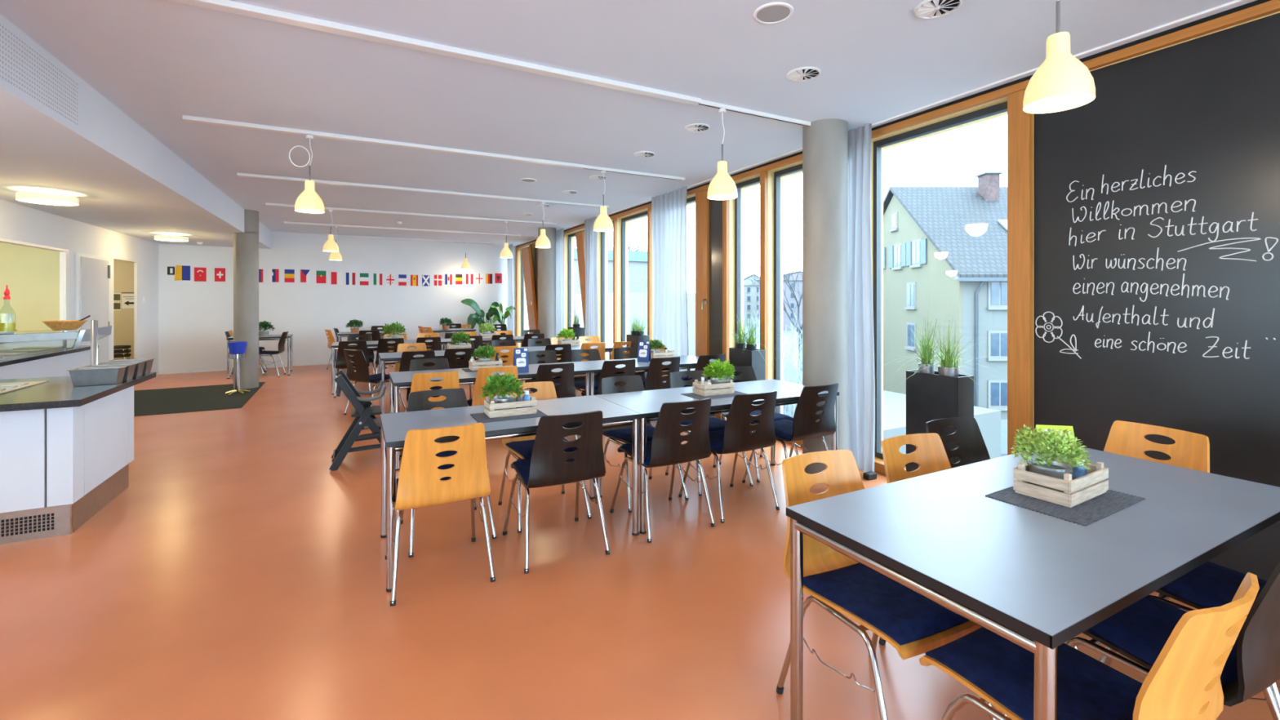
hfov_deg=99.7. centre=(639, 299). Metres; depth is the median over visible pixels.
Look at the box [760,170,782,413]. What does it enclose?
trim
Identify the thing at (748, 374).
dining chair
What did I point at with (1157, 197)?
blackboard
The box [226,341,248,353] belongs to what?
bucket
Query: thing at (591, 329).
curtain
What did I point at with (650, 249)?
trim
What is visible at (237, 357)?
stand
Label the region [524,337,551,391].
dining chair
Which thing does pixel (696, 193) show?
trim
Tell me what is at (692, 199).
window
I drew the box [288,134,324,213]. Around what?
pendant lamp
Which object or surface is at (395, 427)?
dining table
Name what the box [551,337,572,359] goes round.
dining chair
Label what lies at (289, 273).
flag
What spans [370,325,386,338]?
dining chair
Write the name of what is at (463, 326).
dining chair
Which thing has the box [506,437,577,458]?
seat cushion
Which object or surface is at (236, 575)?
floor
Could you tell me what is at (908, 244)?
shutter
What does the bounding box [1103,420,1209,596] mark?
dining chair
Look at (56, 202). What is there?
diffuser
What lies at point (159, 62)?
ceiling
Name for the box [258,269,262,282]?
flag
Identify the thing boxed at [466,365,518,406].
dining chair
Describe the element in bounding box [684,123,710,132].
ceiling vent
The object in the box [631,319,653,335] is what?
potted grass
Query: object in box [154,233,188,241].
drum ceiling light
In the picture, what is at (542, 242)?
pendant lamp
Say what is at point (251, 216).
trim
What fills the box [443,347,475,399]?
dining chair
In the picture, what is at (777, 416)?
seat cushion
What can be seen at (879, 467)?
sill
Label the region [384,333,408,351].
dining chair
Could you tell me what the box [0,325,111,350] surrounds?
shelf
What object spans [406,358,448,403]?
dining chair
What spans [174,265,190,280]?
flag
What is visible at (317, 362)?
baseboard
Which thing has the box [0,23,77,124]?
vent grille
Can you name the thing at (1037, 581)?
dining table
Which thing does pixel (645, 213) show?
window
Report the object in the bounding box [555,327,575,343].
potted plant
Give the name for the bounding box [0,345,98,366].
countertop
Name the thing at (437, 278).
flag
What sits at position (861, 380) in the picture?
curtain
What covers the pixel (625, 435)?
seat cushion
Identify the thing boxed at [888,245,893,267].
shutter
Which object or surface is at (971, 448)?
dining chair
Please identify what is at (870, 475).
socket
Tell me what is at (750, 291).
apartment building
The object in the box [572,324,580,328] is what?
plant pot
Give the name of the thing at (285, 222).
track
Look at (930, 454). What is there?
dining chair
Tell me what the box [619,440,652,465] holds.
seat cushion
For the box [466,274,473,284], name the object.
flag
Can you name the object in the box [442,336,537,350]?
dining table
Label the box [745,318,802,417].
shrub
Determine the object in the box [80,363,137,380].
pan
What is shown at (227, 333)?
dining chair
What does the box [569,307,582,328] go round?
potted grass
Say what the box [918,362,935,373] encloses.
plant pot
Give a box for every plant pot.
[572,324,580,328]
[631,330,636,335]
[635,330,644,335]
[735,342,746,349]
[746,343,756,350]
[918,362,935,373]
[937,365,959,377]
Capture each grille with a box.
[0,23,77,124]
[0,513,53,537]
[521,178,535,182]
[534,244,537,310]
[756,5,790,22]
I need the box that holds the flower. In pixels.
[1035,311,1081,358]
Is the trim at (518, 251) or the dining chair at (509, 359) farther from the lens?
the trim at (518, 251)
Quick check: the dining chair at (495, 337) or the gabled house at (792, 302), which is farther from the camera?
the gabled house at (792, 302)
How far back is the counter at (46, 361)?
5.58 m
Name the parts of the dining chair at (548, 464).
leg, seat frame, leg, leg, leg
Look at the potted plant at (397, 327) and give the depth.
9.01 m
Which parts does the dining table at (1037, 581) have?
leg, table frame, leg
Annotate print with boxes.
[113,293,120,301]
[113,302,120,310]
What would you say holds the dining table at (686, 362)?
on the floor at (236, 575)
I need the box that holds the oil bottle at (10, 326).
[0,284,16,331]
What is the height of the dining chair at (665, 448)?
0.845 m
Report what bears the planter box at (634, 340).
on the floor at (236, 575)
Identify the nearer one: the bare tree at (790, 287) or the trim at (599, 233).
the trim at (599, 233)
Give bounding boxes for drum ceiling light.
[15,190,79,205]
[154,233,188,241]
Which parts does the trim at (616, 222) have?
post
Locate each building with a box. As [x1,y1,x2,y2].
[573,248,647,316]
[575,292,695,370]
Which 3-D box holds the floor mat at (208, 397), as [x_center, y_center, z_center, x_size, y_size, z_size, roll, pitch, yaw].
[-6.840,1.457,7.918,2.010,0.006,2.620,0,0,-28]
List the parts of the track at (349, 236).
rail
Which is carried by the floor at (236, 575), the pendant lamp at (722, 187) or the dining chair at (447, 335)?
the dining chair at (447, 335)
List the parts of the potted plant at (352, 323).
plant pot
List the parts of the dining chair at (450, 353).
leg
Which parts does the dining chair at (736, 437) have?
leg, leg, leg, leg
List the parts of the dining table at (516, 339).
table frame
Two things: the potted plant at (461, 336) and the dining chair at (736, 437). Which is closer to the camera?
the dining chair at (736, 437)
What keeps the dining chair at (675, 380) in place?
on the floor at (236, 575)
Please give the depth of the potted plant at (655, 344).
6.34 m
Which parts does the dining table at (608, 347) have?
table frame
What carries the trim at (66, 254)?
attached to the wall at (18, 222)
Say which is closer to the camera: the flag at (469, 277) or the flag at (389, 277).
the flag at (389, 277)
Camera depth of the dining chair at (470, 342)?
7.97 m
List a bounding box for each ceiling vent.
[520,213,532,215]
[536,204,550,207]
[561,190,577,194]
[589,175,607,180]
[633,151,654,157]
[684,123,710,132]
[786,66,821,81]
[913,0,962,18]
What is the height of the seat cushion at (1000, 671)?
0.045 m
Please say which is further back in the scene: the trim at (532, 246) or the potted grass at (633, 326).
the trim at (532, 246)
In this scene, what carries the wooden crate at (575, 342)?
on the dining table at (608, 347)
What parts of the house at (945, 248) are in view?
house pane, house pane, house pane, house pane, house pane, house pane, house pane, house pane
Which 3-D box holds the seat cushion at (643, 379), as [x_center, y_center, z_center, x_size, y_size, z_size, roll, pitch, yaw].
[-0.025,1.006,6.607,0.422,0.045,0.428,0,0,-26]
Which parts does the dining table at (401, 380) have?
leg, leg, table frame, leg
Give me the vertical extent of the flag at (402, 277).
0.265 m
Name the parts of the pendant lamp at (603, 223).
lamp shade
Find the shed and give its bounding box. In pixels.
[786,390,1000,458]
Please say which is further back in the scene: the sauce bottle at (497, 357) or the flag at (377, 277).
the flag at (377, 277)
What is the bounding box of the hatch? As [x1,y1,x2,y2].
[0,242,59,333]
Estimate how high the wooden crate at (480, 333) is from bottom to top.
0.102 m
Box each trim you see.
[0,237,69,332]
[244,208,258,234]
[515,0,1271,247]
[515,248,525,346]
[519,11,1279,248]
[528,244,534,333]
[537,248,537,329]
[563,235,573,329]
[596,231,607,359]
[613,217,628,359]
[647,207,653,342]
[695,189,705,356]
[724,187,743,420]
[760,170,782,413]
[871,142,883,451]
[1007,88,1034,454]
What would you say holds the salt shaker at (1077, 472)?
in the wooden crate at (1095, 482)
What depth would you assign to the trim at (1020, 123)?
3.56 m
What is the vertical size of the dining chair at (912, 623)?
0.845 m
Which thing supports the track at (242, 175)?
attached to the ceiling at (159, 62)
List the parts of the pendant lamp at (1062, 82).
lamp rod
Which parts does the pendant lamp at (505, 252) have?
lamp shade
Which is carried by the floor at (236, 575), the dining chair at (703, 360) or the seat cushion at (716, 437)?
the dining chair at (703, 360)
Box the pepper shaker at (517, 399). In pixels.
[515,392,521,408]
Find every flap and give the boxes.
[521,244,537,333]
[575,231,585,328]
[697,189,724,378]
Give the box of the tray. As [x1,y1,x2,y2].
[0,329,17,334]
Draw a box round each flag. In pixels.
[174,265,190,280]
[194,266,206,281]
[214,267,225,281]
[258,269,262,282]
[268,268,279,282]
[284,269,294,282]
[300,269,310,282]
[315,271,325,283]
[331,271,342,284]
[346,272,355,284]
[360,273,368,284]
[373,273,382,284]
[386,274,394,284]
[398,274,406,285]
[410,275,417,285]
[422,275,429,285]
[434,275,441,285]
[444,274,452,284]
[455,274,462,284]
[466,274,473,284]
[475,273,483,283]
[485,273,492,284]
[495,273,502,283]
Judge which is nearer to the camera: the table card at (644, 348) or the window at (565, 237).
the table card at (644, 348)
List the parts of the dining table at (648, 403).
leg, leg, table frame, leg, leg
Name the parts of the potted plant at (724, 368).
plant pot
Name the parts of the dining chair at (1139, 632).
leg, leg, seat frame, leg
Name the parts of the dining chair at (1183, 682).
leg, seat frame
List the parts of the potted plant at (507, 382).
plant pot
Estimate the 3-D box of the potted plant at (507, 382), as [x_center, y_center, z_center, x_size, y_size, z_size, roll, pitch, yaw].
[-0.856,0.573,3.325,0.275,0.248,0.271,0,0,42]
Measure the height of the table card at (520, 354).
0.235 m
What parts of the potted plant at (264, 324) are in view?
plant pot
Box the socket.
[862,471,876,479]
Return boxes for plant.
[258,320,275,336]
[346,319,363,333]
[382,320,407,337]
[438,317,453,329]
[449,330,471,348]
[461,298,500,346]
[471,343,496,365]
[478,322,495,336]
[480,372,524,410]
[490,302,515,327]
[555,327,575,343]
[648,338,664,356]
[701,359,736,390]
[1009,424,1093,492]
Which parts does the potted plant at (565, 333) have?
plant pot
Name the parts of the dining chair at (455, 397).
leg, leg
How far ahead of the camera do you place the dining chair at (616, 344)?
7.89 m
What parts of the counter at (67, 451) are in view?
slide rail, panel, panel, panel, panel, panel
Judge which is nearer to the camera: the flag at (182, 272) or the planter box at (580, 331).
the planter box at (580, 331)
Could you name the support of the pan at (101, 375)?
on the counter at (67, 451)
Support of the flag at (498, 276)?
attached to the wall at (194, 317)
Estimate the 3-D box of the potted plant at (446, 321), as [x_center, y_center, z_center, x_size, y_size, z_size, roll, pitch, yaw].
[-4.574,0.566,12.691,0.356,0.285,0.347,0,0,40]
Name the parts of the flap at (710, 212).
lever handle, flap panel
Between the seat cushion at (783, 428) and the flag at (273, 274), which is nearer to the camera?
the seat cushion at (783, 428)
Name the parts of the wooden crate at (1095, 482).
corner post, corner post, corner post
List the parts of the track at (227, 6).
rail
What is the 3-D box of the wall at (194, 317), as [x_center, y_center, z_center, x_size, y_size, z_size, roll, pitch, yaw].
[-6.268,-0.100,12.907,7.827,3.120,0.247,0,0,-36]
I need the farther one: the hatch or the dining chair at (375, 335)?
the dining chair at (375, 335)
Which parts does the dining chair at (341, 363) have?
leg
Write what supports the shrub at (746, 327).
on the floor at (788, 331)
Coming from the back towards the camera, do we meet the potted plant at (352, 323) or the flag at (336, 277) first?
the flag at (336, 277)
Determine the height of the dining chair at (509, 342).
0.845 m
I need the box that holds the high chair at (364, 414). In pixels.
[328,369,400,471]
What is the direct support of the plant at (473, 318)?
on the floor at (236, 575)
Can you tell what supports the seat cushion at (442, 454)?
on the dining chair at (455, 397)
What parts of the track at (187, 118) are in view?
rail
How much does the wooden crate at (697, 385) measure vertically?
0.102 m
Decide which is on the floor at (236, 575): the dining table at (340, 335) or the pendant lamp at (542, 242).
the dining table at (340, 335)
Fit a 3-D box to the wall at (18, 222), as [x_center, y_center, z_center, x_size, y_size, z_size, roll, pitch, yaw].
[-5.312,0.190,2.761,0.040,2.540,17.828,0,0,-28]
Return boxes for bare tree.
[608,229,647,251]
[747,258,802,383]
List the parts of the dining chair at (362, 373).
leg, leg, leg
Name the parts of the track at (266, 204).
rail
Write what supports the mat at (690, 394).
on the dining table at (648, 403)
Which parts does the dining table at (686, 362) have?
leg, table frame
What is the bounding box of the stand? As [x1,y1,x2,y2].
[225,352,250,395]
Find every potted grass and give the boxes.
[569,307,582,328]
[624,313,639,339]
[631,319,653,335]
[711,311,767,354]
[726,308,798,364]
[879,310,999,378]
[886,316,1004,395]
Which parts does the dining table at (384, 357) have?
leg, leg, table frame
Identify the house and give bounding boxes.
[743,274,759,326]
[757,271,802,330]
[883,171,1007,453]
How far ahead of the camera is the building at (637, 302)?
28.94 m
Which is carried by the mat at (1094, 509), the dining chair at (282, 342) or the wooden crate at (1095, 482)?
the wooden crate at (1095, 482)
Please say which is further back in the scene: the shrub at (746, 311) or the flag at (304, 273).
the shrub at (746, 311)
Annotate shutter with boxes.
[883,247,885,268]
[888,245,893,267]
[901,242,906,266]
[906,241,911,266]
[920,238,926,264]
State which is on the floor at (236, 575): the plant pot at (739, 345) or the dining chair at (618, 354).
the dining chair at (618, 354)
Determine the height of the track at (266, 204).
0.032 m
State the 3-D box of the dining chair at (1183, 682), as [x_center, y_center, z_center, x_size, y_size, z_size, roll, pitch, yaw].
[1.111,1.041,1.391,0.496,0.845,0.632,0,0,-28]
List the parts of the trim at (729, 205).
post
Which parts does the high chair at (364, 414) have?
backrest, leg, leg, leg, rail, rail, seat, rail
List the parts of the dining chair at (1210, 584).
leg, seat frame, leg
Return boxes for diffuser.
[16,198,78,205]
[155,239,188,241]
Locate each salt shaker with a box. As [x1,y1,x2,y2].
[700,377,705,390]
[706,379,711,390]
[1072,459,1086,488]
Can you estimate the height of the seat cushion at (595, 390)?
0.045 m
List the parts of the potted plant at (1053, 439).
plant pot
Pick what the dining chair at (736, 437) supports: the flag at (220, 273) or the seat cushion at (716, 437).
the seat cushion at (716, 437)
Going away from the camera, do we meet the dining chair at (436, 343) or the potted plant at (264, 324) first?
the dining chair at (436, 343)
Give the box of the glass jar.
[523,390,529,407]
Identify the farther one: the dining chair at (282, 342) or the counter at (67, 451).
the dining chair at (282, 342)
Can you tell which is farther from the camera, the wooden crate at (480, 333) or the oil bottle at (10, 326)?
the wooden crate at (480, 333)
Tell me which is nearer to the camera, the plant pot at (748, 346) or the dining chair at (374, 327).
the plant pot at (748, 346)
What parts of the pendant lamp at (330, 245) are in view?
lamp shade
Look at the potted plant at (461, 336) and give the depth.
7.39 m
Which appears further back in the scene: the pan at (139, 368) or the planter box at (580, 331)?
the planter box at (580, 331)
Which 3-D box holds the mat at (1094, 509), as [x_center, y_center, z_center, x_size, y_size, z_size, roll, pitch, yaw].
[1.520,0.708,1.933,0.474,0.002,0.300,0,0,-30]
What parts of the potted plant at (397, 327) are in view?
plant pot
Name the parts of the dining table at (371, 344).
leg, leg, table frame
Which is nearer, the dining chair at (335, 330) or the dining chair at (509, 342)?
the dining chair at (509, 342)
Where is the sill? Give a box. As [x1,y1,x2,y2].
[714,413,906,475]
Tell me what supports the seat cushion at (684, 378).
on the dining chair at (683, 378)
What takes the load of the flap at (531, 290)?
on the sill
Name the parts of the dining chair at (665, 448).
leg, seat frame, leg, leg, leg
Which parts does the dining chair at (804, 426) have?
leg, leg, leg, leg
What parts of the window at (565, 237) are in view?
post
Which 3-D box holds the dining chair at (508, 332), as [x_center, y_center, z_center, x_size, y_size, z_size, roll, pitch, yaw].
[-2.558,1.041,10.357,0.496,0.845,0.632,0,0,-28]
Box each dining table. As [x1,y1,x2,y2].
[226,333,293,378]
[331,338,448,394]
[336,330,387,370]
[378,348,509,413]
[379,395,640,592]
[388,362,591,471]
[425,328,475,333]
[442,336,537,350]
[518,343,626,391]
[566,355,724,419]
[595,379,839,533]
[786,445,1279,719]
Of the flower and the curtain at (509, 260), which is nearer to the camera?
the flower
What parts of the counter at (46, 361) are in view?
slide rail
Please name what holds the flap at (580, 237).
on the sill
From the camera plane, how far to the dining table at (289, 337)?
10.37 m
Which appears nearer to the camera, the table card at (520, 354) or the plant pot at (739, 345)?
the table card at (520, 354)
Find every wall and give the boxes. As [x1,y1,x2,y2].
[0,199,158,372]
[158,231,528,371]
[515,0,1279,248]
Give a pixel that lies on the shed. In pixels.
(988, 420)
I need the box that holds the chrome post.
[90,320,97,364]
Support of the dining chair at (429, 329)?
on the floor at (236, 575)
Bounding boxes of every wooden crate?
[383,334,403,342]
[446,342,471,348]
[468,358,502,370]
[479,332,497,338]
[484,393,537,417]
[557,338,579,346]
[650,349,675,358]
[693,379,734,396]
[1013,453,1108,507]
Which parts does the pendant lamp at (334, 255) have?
lamp shade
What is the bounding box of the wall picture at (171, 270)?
[167,266,174,275]
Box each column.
[233,231,258,389]
[537,226,555,341]
[802,118,848,474]
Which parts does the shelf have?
glass plate, rail, shelf leg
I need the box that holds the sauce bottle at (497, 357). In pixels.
[495,352,499,364]
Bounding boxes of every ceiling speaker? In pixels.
[520,177,536,182]
[753,1,793,23]
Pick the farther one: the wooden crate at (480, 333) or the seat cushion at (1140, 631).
the wooden crate at (480, 333)
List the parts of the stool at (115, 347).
stool seat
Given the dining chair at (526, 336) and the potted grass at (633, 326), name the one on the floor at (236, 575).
the dining chair at (526, 336)
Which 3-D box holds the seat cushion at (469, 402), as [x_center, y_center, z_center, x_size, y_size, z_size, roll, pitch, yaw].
[-1.459,1.006,5.252,0.422,0.045,0.428,0,0,-28]
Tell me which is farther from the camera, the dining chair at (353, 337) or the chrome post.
the dining chair at (353, 337)
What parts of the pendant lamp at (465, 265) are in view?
lamp shade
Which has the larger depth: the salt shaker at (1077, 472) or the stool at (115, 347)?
the stool at (115, 347)
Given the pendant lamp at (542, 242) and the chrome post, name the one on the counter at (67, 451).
the chrome post
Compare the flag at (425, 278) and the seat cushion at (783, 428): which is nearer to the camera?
the seat cushion at (783, 428)
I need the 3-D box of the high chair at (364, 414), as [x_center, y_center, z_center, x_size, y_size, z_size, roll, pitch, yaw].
[-2.494,1.065,4.912,0.560,0.819,0.457,0,0,-28]
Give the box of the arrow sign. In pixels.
[121,292,133,308]
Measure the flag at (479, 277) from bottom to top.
0.265 m
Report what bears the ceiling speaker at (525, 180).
attached to the ceiling at (159, 62)
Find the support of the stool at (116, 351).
on the stool at (117, 355)
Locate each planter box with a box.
[568,326,584,339]
[626,333,649,377]
[728,347,765,432]
[906,369,973,471]
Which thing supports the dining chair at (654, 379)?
on the floor at (236, 575)
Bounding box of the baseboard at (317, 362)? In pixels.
[159,358,375,374]
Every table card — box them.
[513,347,528,373]
[637,341,651,362]
[1035,424,1074,449]
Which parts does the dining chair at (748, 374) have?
leg, leg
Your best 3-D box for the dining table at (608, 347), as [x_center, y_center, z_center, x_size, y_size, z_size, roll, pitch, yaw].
[-1.035,1.085,7.989,1.689,0.750,0.753,0,0,-28]
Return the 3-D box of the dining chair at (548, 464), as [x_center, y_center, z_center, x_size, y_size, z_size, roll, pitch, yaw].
[-0.493,1.041,3.186,0.496,0.845,0.632,0,0,-27]
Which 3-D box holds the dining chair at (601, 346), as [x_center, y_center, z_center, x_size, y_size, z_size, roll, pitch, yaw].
[-0.789,1.041,7.956,0.496,0.845,0.632,0,0,-28]
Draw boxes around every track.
[168,0,810,126]
[182,115,684,180]
[236,173,608,208]
[265,202,557,224]
[284,221,520,236]
[326,234,497,244]
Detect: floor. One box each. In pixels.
[0,360,1279,719]
[745,326,1007,456]
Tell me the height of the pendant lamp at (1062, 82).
0.695 m
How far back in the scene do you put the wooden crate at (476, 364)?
5.41 m
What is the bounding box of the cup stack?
[0,313,12,323]
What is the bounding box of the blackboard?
[1034,13,1279,581]
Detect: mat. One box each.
[133,382,265,416]
[462,368,477,372]
[470,409,546,422]
[680,391,747,399]
[985,486,1145,525]
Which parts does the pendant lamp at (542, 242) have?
lamp shade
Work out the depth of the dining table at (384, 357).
6.77 m
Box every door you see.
[75,252,110,362]
[113,258,133,359]
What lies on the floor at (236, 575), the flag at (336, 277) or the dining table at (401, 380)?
the dining table at (401, 380)
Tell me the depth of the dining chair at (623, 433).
4.18 m
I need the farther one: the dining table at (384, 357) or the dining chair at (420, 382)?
the dining table at (384, 357)
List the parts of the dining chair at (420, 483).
leg, leg, leg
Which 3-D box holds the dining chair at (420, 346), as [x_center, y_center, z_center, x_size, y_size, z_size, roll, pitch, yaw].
[-3.084,1.041,7.359,0.496,0.845,0.632,0,0,-28]
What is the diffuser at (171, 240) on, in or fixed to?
attached to the drum ceiling light at (166, 237)
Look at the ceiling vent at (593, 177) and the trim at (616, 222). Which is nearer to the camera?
the ceiling vent at (593, 177)
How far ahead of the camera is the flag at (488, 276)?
14.39 m
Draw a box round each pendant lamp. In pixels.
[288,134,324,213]
[322,209,338,252]
[328,226,342,260]
[461,242,470,269]
[499,221,512,257]
[535,202,551,248]
[593,170,613,231]
[706,107,737,199]
[1022,0,1095,113]
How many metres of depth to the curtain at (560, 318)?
11.11 m
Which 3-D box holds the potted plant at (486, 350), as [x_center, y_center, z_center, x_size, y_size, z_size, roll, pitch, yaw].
[-1.583,0.573,5.471,0.254,0.250,0.265,0,0,-29]
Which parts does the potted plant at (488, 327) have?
plant pot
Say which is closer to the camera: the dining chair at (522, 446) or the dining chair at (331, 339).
the dining chair at (522, 446)
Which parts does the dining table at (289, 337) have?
leg, table frame, leg, leg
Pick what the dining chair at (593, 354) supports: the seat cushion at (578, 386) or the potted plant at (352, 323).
the seat cushion at (578, 386)
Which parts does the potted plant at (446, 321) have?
plant pot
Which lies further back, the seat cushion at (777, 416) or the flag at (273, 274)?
the flag at (273, 274)
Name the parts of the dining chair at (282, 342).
leg, leg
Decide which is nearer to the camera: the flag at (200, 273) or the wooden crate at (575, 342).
the wooden crate at (575, 342)
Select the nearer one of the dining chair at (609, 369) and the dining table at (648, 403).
the dining table at (648, 403)
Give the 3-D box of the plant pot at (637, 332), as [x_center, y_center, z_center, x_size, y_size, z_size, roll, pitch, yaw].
[0.000,0.510,7.884,0.120,0.090,0.118,0,0,-28]
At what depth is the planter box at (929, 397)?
3.78 m
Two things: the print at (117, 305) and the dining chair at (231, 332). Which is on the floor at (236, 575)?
the dining chair at (231, 332)
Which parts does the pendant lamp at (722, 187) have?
lamp shade, lamp rod, lamp cord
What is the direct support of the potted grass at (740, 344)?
on the planter box at (753, 358)
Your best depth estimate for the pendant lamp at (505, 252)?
9.84 m
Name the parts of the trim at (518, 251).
post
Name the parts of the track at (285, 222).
rail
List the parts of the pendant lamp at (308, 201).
lamp shade, lamp rod, lamp cord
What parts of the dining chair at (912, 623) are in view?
leg, seat frame, leg, leg, leg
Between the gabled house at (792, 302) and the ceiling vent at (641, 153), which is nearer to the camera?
the ceiling vent at (641, 153)
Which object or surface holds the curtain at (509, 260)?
hanging from the ceiling at (159, 62)
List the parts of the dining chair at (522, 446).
leg, seat frame, leg, leg, leg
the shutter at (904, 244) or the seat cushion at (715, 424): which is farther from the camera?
the shutter at (904, 244)
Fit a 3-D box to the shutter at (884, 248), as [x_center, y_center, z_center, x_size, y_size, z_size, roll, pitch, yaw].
[17.685,-2.990,39.280,0.070,1.550,0.600,0,0,0]
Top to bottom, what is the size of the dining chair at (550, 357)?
0.845 m
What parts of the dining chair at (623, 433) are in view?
leg, seat frame, leg, leg, leg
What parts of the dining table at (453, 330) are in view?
table frame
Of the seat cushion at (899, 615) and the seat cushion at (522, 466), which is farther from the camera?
the seat cushion at (522, 466)
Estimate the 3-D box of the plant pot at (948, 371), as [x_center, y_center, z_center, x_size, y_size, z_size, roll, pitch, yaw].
[2.157,0.512,3.776,0.136,0.085,0.134,0,0,-28]
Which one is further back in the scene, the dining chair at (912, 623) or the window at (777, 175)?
the window at (777, 175)
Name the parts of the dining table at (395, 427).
leg, leg, table frame, leg, leg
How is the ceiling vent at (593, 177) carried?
in the ceiling at (159, 62)
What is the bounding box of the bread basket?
[41,320,87,330]
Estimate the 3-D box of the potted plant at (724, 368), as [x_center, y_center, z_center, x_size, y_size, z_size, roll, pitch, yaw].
[0.606,0.573,4.095,0.270,0.248,0.266,0,0,-38]
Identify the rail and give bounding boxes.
[512,0,1245,246]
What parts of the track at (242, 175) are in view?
rail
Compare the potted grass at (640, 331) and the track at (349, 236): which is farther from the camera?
the track at (349, 236)
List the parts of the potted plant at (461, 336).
plant pot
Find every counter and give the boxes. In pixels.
[0,345,98,379]
[0,372,155,544]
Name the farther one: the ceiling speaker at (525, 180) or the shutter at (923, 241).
the shutter at (923, 241)
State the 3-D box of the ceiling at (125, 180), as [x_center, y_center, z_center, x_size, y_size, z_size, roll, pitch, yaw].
[-6.177,-1.395,2.934,4.990,0.630,19.338,0,0,-28]
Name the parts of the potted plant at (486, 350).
plant pot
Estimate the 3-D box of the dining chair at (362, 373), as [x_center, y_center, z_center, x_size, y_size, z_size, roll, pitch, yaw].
[-3.413,1.041,6.901,0.496,0.845,0.632,0,0,28]
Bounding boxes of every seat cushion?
[258,351,278,354]
[368,373,389,382]
[435,450,457,469]
[466,399,472,406]
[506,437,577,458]
[512,457,574,484]
[574,382,617,389]
[582,389,597,395]
[604,425,654,443]
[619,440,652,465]
[641,377,645,385]
[662,375,692,380]
[680,417,726,431]
[708,429,724,452]
[726,410,793,422]
[773,419,792,439]
[803,562,968,645]
[924,626,1142,719]
[1087,595,1239,688]
[1160,561,1266,608]
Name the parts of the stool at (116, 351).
stool seat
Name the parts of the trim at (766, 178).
post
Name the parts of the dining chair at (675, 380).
leg, leg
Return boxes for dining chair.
[224,331,264,376]
[228,329,266,373]
[258,331,288,377]
[324,328,337,368]
[333,328,341,341]
[333,340,371,397]
[343,334,374,374]
[343,349,405,414]
[358,329,386,368]
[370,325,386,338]
[373,337,407,389]
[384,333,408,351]
[385,422,495,606]
[394,342,426,372]
[399,350,435,395]
[399,370,459,457]
[400,388,496,557]
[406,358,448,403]
[415,337,442,358]
[416,333,438,350]
[417,325,423,333]
[422,326,442,346]
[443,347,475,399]
[444,323,461,338]
[448,341,474,365]
[457,331,477,335]
[460,335,483,359]
[461,324,471,335]
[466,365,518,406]
[488,324,506,346]
[490,334,513,345]
[490,339,528,395]
[490,346,518,365]
[494,330,513,343]
[497,381,591,533]
[502,410,609,573]
[520,329,540,346]
[522,333,544,356]
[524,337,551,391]
[524,350,575,393]
[530,343,571,393]
[533,362,577,439]
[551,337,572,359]
[570,349,617,395]
[575,342,605,396]
[578,335,599,344]
[581,359,635,395]
[600,375,688,512]
[609,398,715,542]
[610,341,631,359]
[613,346,645,386]
[643,356,682,432]
[650,345,692,382]
[665,370,753,495]
[678,390,779,523]
[683,354,726,420]
[719,365,798,482]
[742,382,838,483]
[776,449,995,719]
[878,432,1078,715]
[919,572,1259,719]
[925,417,990,468]
[1065,561,1279,719]
[1098,561,1279,710]
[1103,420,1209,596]
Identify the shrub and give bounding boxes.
[743,311,759,346]
[743,311,802,414]
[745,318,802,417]
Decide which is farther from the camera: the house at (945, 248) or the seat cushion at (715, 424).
the house at (945, 248)
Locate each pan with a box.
[67,365,128,386]
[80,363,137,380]
[97,360,146,377]
[102,358,154,374]
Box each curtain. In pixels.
[506,244,514,334]
[555,227,564,340]
[584,216,598,341]
[651,186,688,382]
[848,123,875,472]
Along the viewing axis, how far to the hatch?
7.80 m
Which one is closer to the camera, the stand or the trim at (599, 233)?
the stand
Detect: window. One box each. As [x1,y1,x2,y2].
[521,247,527,331]
[568,230,584,327]
[601,221,613,342]
[621,210,647,359]
[686,195,695,204]
[735,176,759,347]
[773,164,802,413]
[873,101,1007,466]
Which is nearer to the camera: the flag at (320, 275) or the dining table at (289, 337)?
the dining table at (289, 337)
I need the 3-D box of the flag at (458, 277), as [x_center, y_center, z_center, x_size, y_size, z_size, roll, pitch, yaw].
[-4.668,-0.517,13.927,0.175,0.265,0.004,0,0,-36]
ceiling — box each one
[0,0,1256,246]
[0,13,271,248]
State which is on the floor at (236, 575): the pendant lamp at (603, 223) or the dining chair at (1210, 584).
the dining chair at (1210, 584)
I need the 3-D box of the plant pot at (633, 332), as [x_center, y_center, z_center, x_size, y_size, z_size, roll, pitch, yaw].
[-0.078,0.510,8.023,0.120,0.090,0.118,0,0,-28]
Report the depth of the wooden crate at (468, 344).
7.38 m
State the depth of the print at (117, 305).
9.81 m
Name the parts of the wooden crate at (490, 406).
corner post, corner post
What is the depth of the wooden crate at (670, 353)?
6.34 m
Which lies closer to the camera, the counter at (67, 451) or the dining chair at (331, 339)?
the counter at (67, 451)
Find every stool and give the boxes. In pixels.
[113,345,131,359]
[113,349,131,359]
[113,353,131,359]
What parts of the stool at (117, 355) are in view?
stool seat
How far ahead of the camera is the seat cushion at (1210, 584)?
1.87 m

